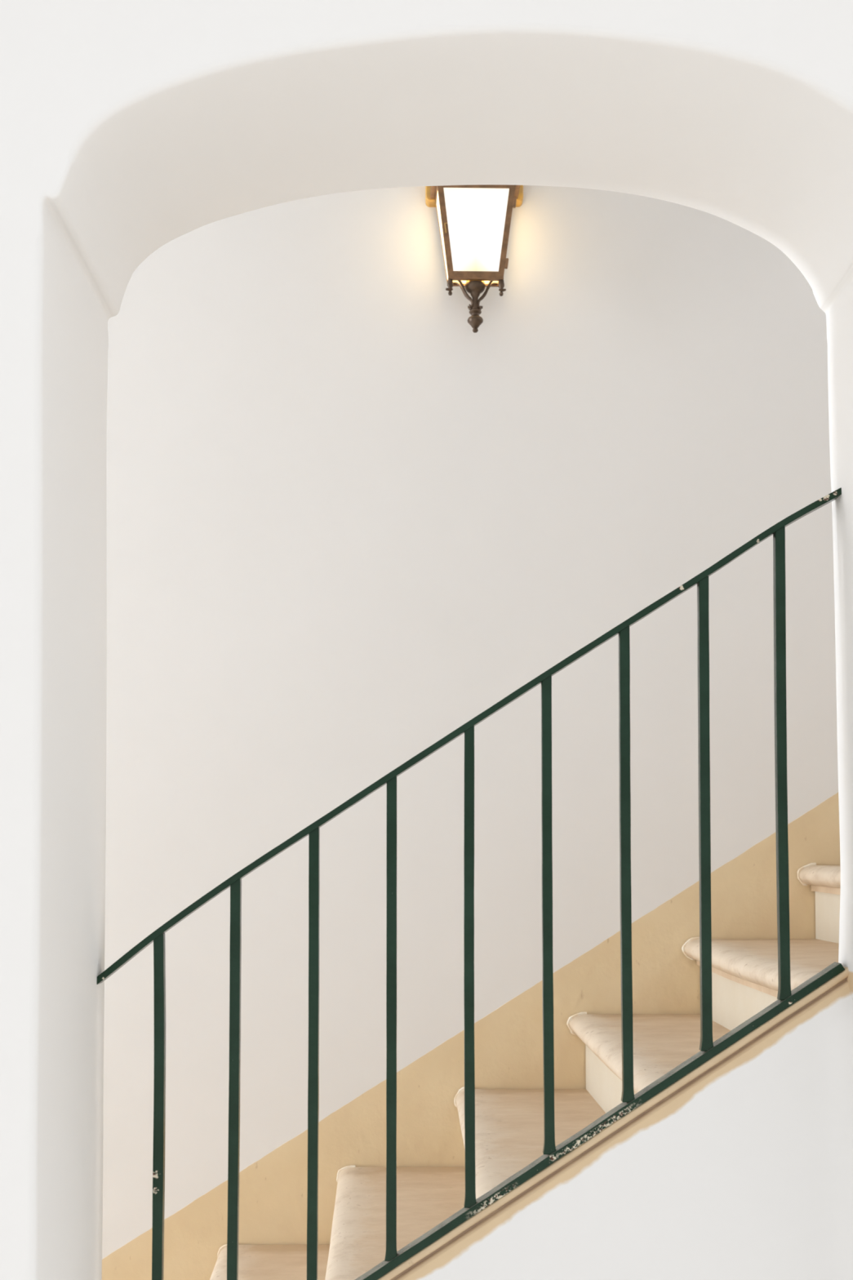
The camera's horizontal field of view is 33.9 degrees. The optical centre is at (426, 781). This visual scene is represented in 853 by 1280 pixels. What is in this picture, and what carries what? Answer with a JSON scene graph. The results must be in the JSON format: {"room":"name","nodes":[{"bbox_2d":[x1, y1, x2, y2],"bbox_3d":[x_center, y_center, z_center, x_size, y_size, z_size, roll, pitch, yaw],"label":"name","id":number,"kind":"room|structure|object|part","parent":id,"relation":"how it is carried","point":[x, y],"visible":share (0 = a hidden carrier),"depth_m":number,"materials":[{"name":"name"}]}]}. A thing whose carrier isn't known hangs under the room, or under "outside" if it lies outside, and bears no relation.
{"room":"stairwell","nodes":[
{"label":"stairwell","id":0,"kind":"room"},
{"bbox_2d":[0,0,852,1279],"bbox_3d":[0.000,-0.784,2.031,12.000,5.400,0.385,0,-3,0],"label":"archway","id":1,"kind":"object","parent":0,"point":[129,128],"depth_m":1.91,"materials":[{"name":"white paint"}]},
{"bbox_2d":[102,185,840,1279],"bbox_3d":[-1.700,-0.499,3.514,8.600,4.600,0.302,0,-3,0],"label":"wall","id":2,"kind":"structure","parent":0,"point":[348,520],"depth_m":3.36,"materials":[{"name":"white paint"}]},
{"bbox_2d":[425,184,523,333],"bbox_3d":[0.116,-1.311,3.346,0.237,0.489,0.138,0,-3,0],"label":"wall lantern","id":3,"kind":"object","parent":2,"relation":"attached to","point":[474,221],"visible":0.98,"depth_m":3.31,"materials":[{"name":"brown metal"}]},
{"bbox_3d":[0.039,-1.301,3.337,0.030,0.201,0.089,0,-3,0],"label":"pane","id":4,"kind":"part","parent":3,"relation":"part of","materials":[{"name":"beige glass"}]},
{"bbox_3d":[0.086,-1.158,3.340,0.052,0.073,0.006,-1,-3,15],"label":"scroll arm","id":5,"kind":"part","parent":3,"relation":"part of","materials":[{"name":"brown metal"}]},
{"bbox_3d":[0.087,-1.159,3.322,0.053,0.075,0.009,1,-3,-19],"label":"scroll arm","id":6,"kind":"part","parent":3,"relation":"part of","materials":[{"name":"brown metal"}]},
{"bbox_3d":[0.116,-1.300,3.340,0.190,0.223,0.105,0,-3,0],"label":"frame","id":7,"kind":"part","parent":3,"relation":"part of","materials":[{"name":"brown metal"}]},
{"bbox_3d":[0.116,-1.478,3.407,0.237,0.150,0.036,0,-3,0],"label":"mounting plate","id":8,"kind":"part","parent":3,"relation":"part of","materials":[{"name":"gold metal"}]},
{"bbox_3d":[0.117,-1.302,3.306,0.164,0.198,0.026,0,-3,-2],"label":"glass pane","id":9,"kind":"part","parent":3,"relation":"part of","materials":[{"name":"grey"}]},
{"bbox_3d":[0.117,-1.300,3.304,0.187,0.226,0.037,0,-3,-2],"label":"glazed door","id":10,"kind":"part","parent":3,"relation":"part of","materials":[{"name":"white glass"}]},
{"bbox_3d":[0.145,-1.159,3.324,0.053,0.075,0.009,-1,-3,15],"label":"scroll arm","id":11,"kind":"part","parent":3,"relation":"part of","materials":[{"name":"brown metal"}]},
{"bbox_3d":[0.145,-1.158,3.342,0.052,0.073,0.006,1,-3,-19],"label":"scroll arm","id":12,"kind":"part","parent":3,"relation":"part of","materials":[{"name":"brown metal"}]},
{"bbox_2d":[402,983,852,1279],"bbox_3d":[0.066,1.005,1.991,1.208,1.463,0.219,0,-3,0],"label":"wall","id":13,"kind":"structure","parent":0,"point":[747,1173],"depth_m":2.07,"materials":[{"name":"white paint"}]},
{"bbox_2d":[377,966,848,1279],"bbox_3d":[0.105,0.730,2.118,1.304,0.933,0.078,0,-3,0],"label":"trim","id":14,"kind":"structure","parent":13,"relation":"attached to","point":[569,1160],"depth_m":2.09,"materials":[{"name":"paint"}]},
{"bbox_2d":[96,487,844,1279],"bbox_3d":[0.056,0.292,2.121,1.217,1.514,0.032,0,-3,0],"label":"stair railing","id":15,"kind":"object","parent":14,"relation":"on","point":[786,997],"visible":0.95,"depth_m":2.11,"materials":[{"name":"green metal"}]},
{"bbox_3d":[0.072,-0.072,2.142,1.185,0.785,0.032,0,-3,0],"label":"handrail","id":16,"kind":"part","parent":15,"relation":"part of","materials":[{"name":"green metal"}]},
{"bbox_3d":[0.039,0.661,2.099,1.182,0.775,0.032,0,-3,0],"label":"rail","id":17,"kind":"part","parent":15,"relation":"part of","materials":[{"name":"green metal"}]},
{"bbox_3d":[0.000,1.399,-5.274,28.000,0.200,17.630,0,-3,0],"label":"floor","id":18,"kind":"structure","parent":0,"visible":0},
{"bbox_2d":[209,862,840,1279],"bbox_3d":[0.229,0.788,2.721,3.080,1.980,1.130,0,-3,0],"label":"staircase","id":19,"kind":"structure","parent":18,"relation":"on","point":[509,1122],"depth_m":2.95,"materials":[{"name":"beige stone"}]}
]}

